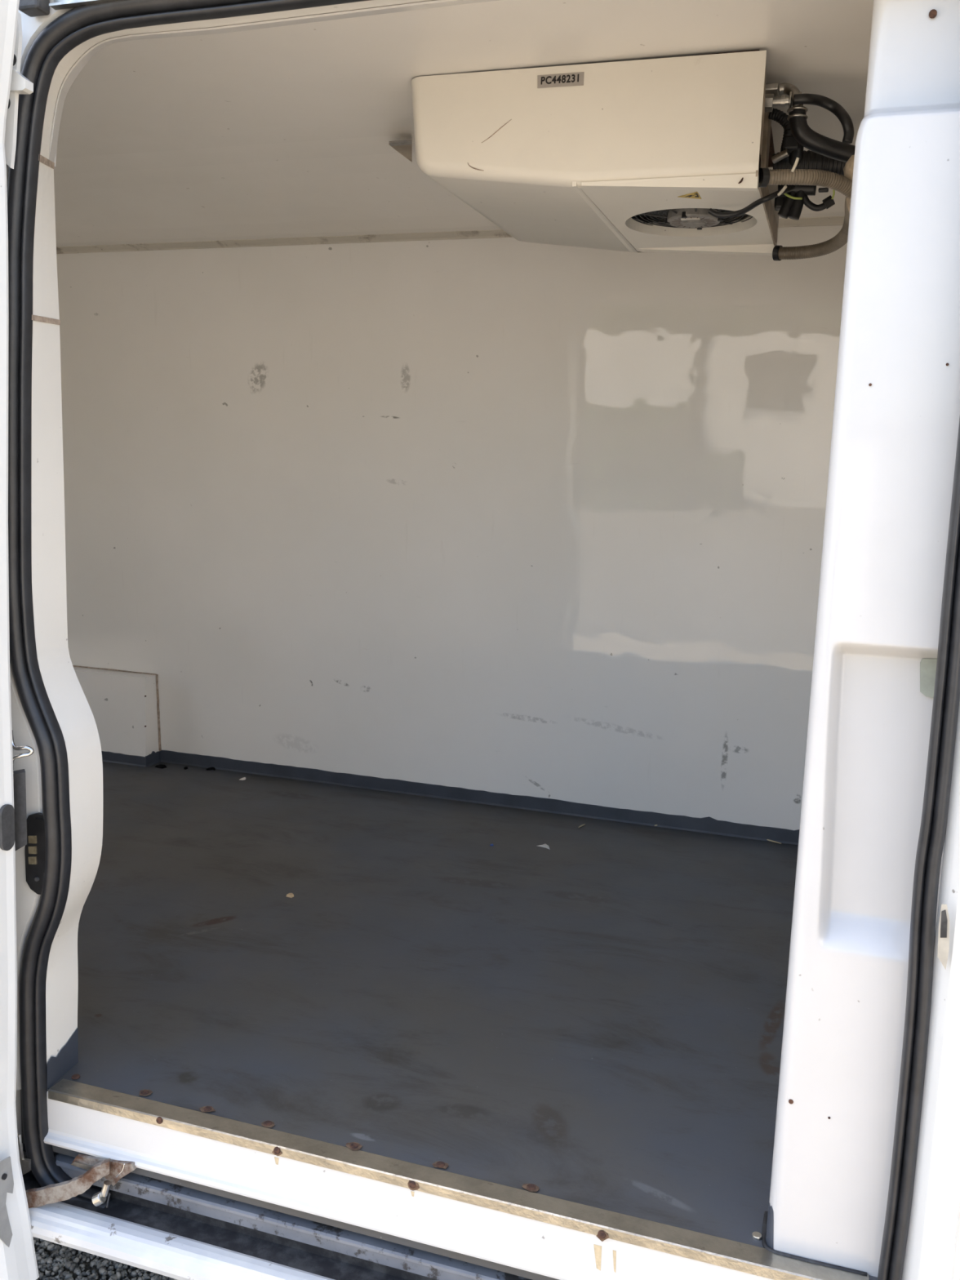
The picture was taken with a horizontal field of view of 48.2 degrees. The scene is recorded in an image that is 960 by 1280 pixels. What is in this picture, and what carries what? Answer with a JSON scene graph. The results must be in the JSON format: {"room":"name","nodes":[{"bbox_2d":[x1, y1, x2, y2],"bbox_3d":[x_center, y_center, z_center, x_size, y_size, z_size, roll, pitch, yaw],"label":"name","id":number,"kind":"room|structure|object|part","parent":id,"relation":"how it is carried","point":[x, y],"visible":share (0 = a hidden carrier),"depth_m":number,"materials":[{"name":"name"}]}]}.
{"room":"cargo space","nodes":[
{"label":"cargo space","id":0,"kind":"room"},
{"bbox_2d":[34,1239,169,1279],"bbox_3d":[-4.323,3.150,-12.792,80.000,0.100,90.000,5,8,18],"label":"ground","id":1,"kind":"structure","parent":0,"point":[87,1267],"depth_m":2.00,"materials":[{"name":"grey gravel"}]},
{"bbox_2d":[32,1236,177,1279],"bbox_3d":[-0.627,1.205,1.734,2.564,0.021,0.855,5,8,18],"label":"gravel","id":2,"kind":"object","parent":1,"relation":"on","point":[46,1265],"visible":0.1,"depth_m":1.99,"materials":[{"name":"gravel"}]},
{"bbox_2d":[20,761,877,1279],"bbox_3d":[-0.627,0.589,2.485,4.400,0.100,1.716,5,8,18],"label":"floor","id":3,"kind":"structure","parent":0,"point":[595,1018],"depth_m":1.97,"materials":[{"name":"paint"}]},
{"bbox_2d":[72,665,161,767],"bbox_3d":[-1.489,0.213,3.532,0.972,0.289,0.083,5,8,18],"label":"box","id":4,"kind":"object","parent":3,"relation":"on","point":[124,705],"visible":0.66,"depth_m":3.38,"materials":[{"name":"white paint"}]},
{"bbox_3d":[-1.509,0.341,3.513,0.965,0.040,0.006,5,8,18],"label":"skirting","id":5,"kind":"part","parent":4,"relation":"part of","materials":[{"name":"grey paint"}]},
{"bbox_3d":[-1.036,0.373,3.402,0.006,0.042,0.075,5,8,18],"label":"skirting","id":6,"kind":"part","parent":4,"relation":"part of","materials":[{"name":"grey paint"}]},
{"bbox_2d":[155,764,166,768],"bbox_3d":[-1.000,0.397,3.373,0.032,0.006,0.026,6,9,25],"label":"scrap","id":7,"kind":"object","parent":3,"relation":"on","point":[160,766],"visible":1,"depth_m":3.37,"materials":[{"name":"black"}]},
{"bbox_2d":[206,766,215,770],"bbox_3d":[-0.842,0.402,3.360,0.028,0.008,0.016,1,8,-11],"label":"scrap","id":8,"kind":"object","parent":3,"relation":"on","point":[212,767],"visible":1,"depth_m":3.36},
{"bbox_2d":[286,893,293,897],"bbox_3d":[-0.416,0.561,2.361,0.015,0.005,0.016,6,9,25],"label":"crumb","id":9,"kind":"object","parent":3,"relation":"on","point":[289,895],"visible":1,"depth_m":2.36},
{"bbox_2d":[48,1074,869,1279],"bbox_3d":[-0.086,0.733,1.439,1.142,0.064,0.060,5,8,18],"label":"threshold strip","id":10,"kind":"object","parent":3,"relation":"on","point":[602,1223],"visible":1,"depth_m":1.40,"materials":[{"name":"metal"}]},
{"bbox_2d":[537,844,550,849],"bbox_3d":[0.168,0.526,2.754,0.042,0.008,0.022,8,10,37],"label":"paper scrap","id":11,"kind":"object","parent":3,"relation":"on","point":[545,846],"visible":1,"depth_m":2.75,"materials":[{"name":"white paper"}]},
{"bbox_2d":[766,839,781,844],"bbox_3d":[0.756,0.533,2.879,0.108,0.004,0.007,8,10,35],"label":"straw","id":12,"kind":"object","parent":3,"relation":"on","point":[766,839],"visible":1,"depth_m":2.86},
{"bbox_2d":[56,225,847,830],"bbox_3d":[-0.364,-0.347,3.105,4.420,1.640,0.159,5,8,18],"label":"wall","id":13,"kind":"structure","parent":0,"point":[512,516],"depth_m":2.97,"materials":[{"name":"white plastic"}]},
{"bbox_2d":[56,216,844,253],"bbox_3d":[-0.772,-1.129,3.047,3.516,0.027,0.042,5,8,18],"label":"trim","id":14,"kind":"structure","parent":13,"relation":"attached to","point":[832,220],"depth_m":2.93,"materials":[{"name":"white plastic"}]},
{"bbox_2d":[160,750,799,844],"bbox_3d":[-0.076,0.445,3.136,2.000,0.046,0.006,5,8,18],"label":"baseboard","id":15,"kind":"structure","parent":13,"relation":"attached to","point":[708,824],"depth_m":3.10,"materials":[{"name":"grey paint"}]},
{"bbox_2d":[53,0,873,246],"bbox_3d":[-0.553,-1.071,2.289,4.400,0.116,1.700,5,8,18],"label":"ceiling","id":16,"kind":"structure","parent":0,"point":[280,131],"depth_m":1.99,"materials":[{"name":"white plastic"}]},
{"bbox_2d":[388,49,778,255],"bbox_3d":[0.179,-0.889,2.085,0.751,0.210,0.597,5,8,18],"label":"refrigeration unit","id":17,"kind":"object","parent":16,"relation":"attached to","point":[630,156],"visible":0.96,"depth_m":1.81,"materials":[{"name":"white plastic"}]},
{"bbox_3d":[0.329,-0.835,2.071,0.079,0.011,0.074,5,8,18],"label":"blade","id":18,"kind":"part","parent":17,"relation":"part of","materials":[{"name":"black plastic"}]},
{"bbox_3d":[0.374,-0.841,2.126,0.072,0.011,0.078,-2,9,-26],"label":"blade","id":19,"kind":"part","parent":17,"relation":"part of","materials":[{"name":"black plastic"}]},
{"bbox_3d":[0.391,-0.804,2.031,0.296,0.035,0.579,5,8,18],"label":"fan panel","id":20,"kind":"part","parent":17,"relation":"part of","materials":[{"name":"white plastic"}]},
{"bbox_3d":[0.256,-0.978,2.045,0.570,0.018,0.563,5,8,18],"label":"ceiling frame","id":21,"kind":"part","parent":17,"relation":"part of","materials":[{"name":"white plastic"}]},
{"bbox_2d":[707,184,796,217],"bbox_3d":[0.468,-0.765,1.854,0.148,0.055,0.068,5,8,18],"label":"cable","id":22,"kind":"object","parent":17,"relation":"attached to","point":[716,214],"visible":0.91,"depth_m":1.85,"materials":[{"name":"black rubber"}]},
{"bbox_3d":[0.533,-0.800,1.986,0.003,0.056,0.565,5,8,18],"label":"panel","id":23,"kind":"part","parent":17,"relation":"part of","materials":[{"name":"white plastic"}]},
{"bbox_2d":[764,82,803,111],"bbox_3d":[0.504,-0.902,1.785,0.068,0.048,0.048,5,8,18],"label":"pipe fitting","id":24,"kind":"object","parent":17,"relation":"attached to","point":[771,90],"visible":0.7,"depth_m":1.77,"materials":[{"name":"metal"}]},
{"bbox_2d":[786,106,855,162],"bbox_3d":[0.572,-0.830,1.773,0.133,0.087,0.034,3,8,4],"label":"hose","id":25,"kind":"object","parent":24,"relation":"attached to","point":[817,143],"visible":0.94,"depth_m":1.76,"materials":[{"name":"rubber"}]},
{"bbox_2d":[788,91,853,143],"bbox_3d":[0.558,-0.852,1.754,0.106,0.089,0.044,5,8,18],"label":"hose","id":26,"kind":"object","parent":24,"relation":"attached to","point":[824,102],"visible":1,"depth_m":1.74,"materials":[{"name":"rubber"}]},
{"bbox_2d":[758,168,852,198],"bbox_3d":[0.537,-0.745,1.746,0.172,0.036,0.038,1,8,-10],"label":"hose","id":27,"kind":"object","parent":17,"relation":"attached to","point":[841,184],"visible":0.94,"depth_m":1.73,"materials":[{"name":"grey plastic"}]},
{"bbox_2d":[768,107,846,175],"bbox_3d":[0.586,-0.864,1.871,0.163,0.108,0.097,5,8,18],"label":"conduit","id":28,"kind":"object","parent":17,"relation":"attached to","point":[791,149],"visible":0.65,"depth_m":1.87,"materials":[{"name":"black plastic"}]},
{"bbox_2d":[773,157,835,220],"bbox_3d":[0.552,-0.778,1.838,0.107,0.079,0.308,5,8,18],"label":"connector","id":29,"kind":"object","parent":28,"relation":"hanging from","point":[789,204],"visible":0.92,"depth_m":1.94,"materials":[{"name":"black plastic"}]},
{"bbox_2d":[772,196,849,261],"bbox_3d":[0.665,-0.775,2.017,0.112,0.040,0.453,2,8,-2],"label":"hose","id":30,"kind":"object","parent":17,"relation":"attached to","point":[779,253],"visible":0.62,"depth_m":2.17,"materials":[{"name":"black plastic"}]},
{"bbox_2d":[15,0,959,1279],"bbox_3d":[-0.101,0.026,1.340,2.803,2.070,0.139,5,8,18],"label":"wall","id":31,"kind":"structure","parent":0,"point":[73,712],"depth_m":1.47,"materials":[{"name":"white paint"}]},
{"bbox_2d":[24,812,45,894],"bbox_3d":[-0.626,0.302,1.515,0.038,0.118,0.009,5,8,18],"label":"plate","id":32,"kind":"object","parent":31,"relation":"attached to","point":[35,848],"visible":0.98,"depth_m":1.51,"materials":[{"name":"black plastic"}]},
{"bbox_2d":[5,0,72,1090],"bbox_3d":[-0.456,-0.172,1.411,2.055,1.724,0.014,5,8,18],"label":"wall frame","id":33,"kind":"object","parent":31,"relation":"attached to","point":[27,900],"visible":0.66,"depth_m":1.51,"materials":[{"name":"white metal"}]},
{"bbox_2d":[18,0,119,17],"bbox_3d":[0.099,-0.763,1.132,1.414,0.064,0.026,5,8,18],"label":"rail","id":34,"kind":"object","parent":31,"relation":"attached to","point":[32,8],"visible":0.91,"depth_m":1.33,"materials":[{"name":"metal"}]},
{"bbox_2d":[0,0,39,1279],"bbox_3d":[-0.934,0.039,1.511,0.719,1.715,0.093,5,8,18],"label":"sliding door","id":35,"kind":"structure","parent":34,"relation":"attached to","point":[18,1261],"depth_m":1.44,"materials":[{"name":"white metal"}]},
{"bbox_3d":[-0.656,0.790,1.498,0.002,0.159,0.059,5,8,18],"label":"plate","id":36,"kind":"part","parent":35,"relation":"part of","materials":[{"name":"grey paint"}]},
{"bbox_3d":[-0.664,0.748,1.552,0.032,0.067,0.004,5,8,18],"label":"hinge plate","id":37,"kind":"part","parent":35,"relation":"part of","materials":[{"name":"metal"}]},
{"bbox_2d":[25,1154,136,1208],"bbox_3d":[-0.579,0.781,1.544,0.165,0.093,0.050,5,8,18],"label":"guide arm","id":38,"kind":"object","parent":35,"relation":"attached to","point":[113,1171],"visible":0.98,"depth_m":1.54,"materials":[{"name":"metal"}]},
{"bbox_2d":[28,1201,334,1279],"bbox_3d":[-0.004,0.887,1.377,2.500,0.042,0.092,5,8,18],"label":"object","id":39,"kind":"structure","parent":31,"relation":"attached to","point":[178,1257],"depth_m":1.49,"materials":[{"name":"white metal"}]},
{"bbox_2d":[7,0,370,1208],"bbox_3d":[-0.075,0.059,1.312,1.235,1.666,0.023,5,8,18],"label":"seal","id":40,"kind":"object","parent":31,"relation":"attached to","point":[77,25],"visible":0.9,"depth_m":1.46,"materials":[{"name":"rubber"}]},
{"bbox_2d":[22,1170,436,1279],"bbox_3d":[0.009,0.882,1.415,2.500,0.064,0.090,5,8,18],"label":"trim","id":41,"kind":"structure","parent":31,"relation":"attached to","point":[303,1256],"depth_m":1.50,"materials":[{"name":"black rubber"}]},
{"bbox_2d":[48,0,499,166],"bbox_3d":[-0.014,-0.682,1.280,1.215,0.162,0.033,5,8,18],"label":"trim","id":42,"kind":"structure","parent":31,"relation":"attached to","point":[82,62],"depth_m":1.36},
{"bbox_2d":[22,1143,532,1279],"bbox_3d":[0.016,0.818,1.420,2.500,0.070,0.062,5,8,18],"label":"door track","id":43,"kind":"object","parent":31,"relation":"attached to","point":[438,1267],"depth_m":1.48,"materials":[{"name":"metal"}]},
{"bbox_2d":[43,1090,773,1279],"bbox_3d":[-0.076,0.750,1.432,1.176,0.080,0.060,5,8,18],"label":"door sill","id":44,"kind":"structure","parent":31,"relation":"attached to","point":[545,1249],"depth_m":1.43,"materials":[{"name":"white metal"}]},
{"bbox_2d":[877,417,959,1279],"bbox_3d":[0.491,0.049,1.125,0.031,1.468,0.020,5,8,18],"label":"seal","id":45,"kind":"object","parent":31,"relation":"attached to","point":[946,698],"visible":1,"depth_m":1.15,"materials":[{"name":"rubber"}]},
{"bbox_2d":[761,0,959,1277],"bbox_3d":[0.470,-0.074,1.245,0.155,1.642,0.176,5,8,18],"label":"pillar","id":46,"kind":"structure","parent":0,"point":[895,420],"depth_m":1.19,"materials":[{"name":"white paint"}]},
{"bbox_3d":[0.500,0.042,1.192,0.024,0.045,0.002,5,8,18],"label":"access plate","id":47,"kind":"part","parent":46,"relation":"part of","materials":[{"name":"white plastic"}]},
{"bbox_3d":[0.730,-0.166,2.037,0.100,1.620,1.500,5,8,18],"label":"wall partition","id":48,"kind":"structure","parent":0,"visible":0},
{"bbox_2d":[843,155,854,213],"bbox_3d":[0.630,-0.760,1.796,0.046,0.166,0.107,5,8,18],"label":"foam","id":49,"kind":"object","parent":48,"relation":"attached to","point":[848,168],"visible":0.13,"depth_m":1.76,"materials":[{"name":"beige"}]}
]}

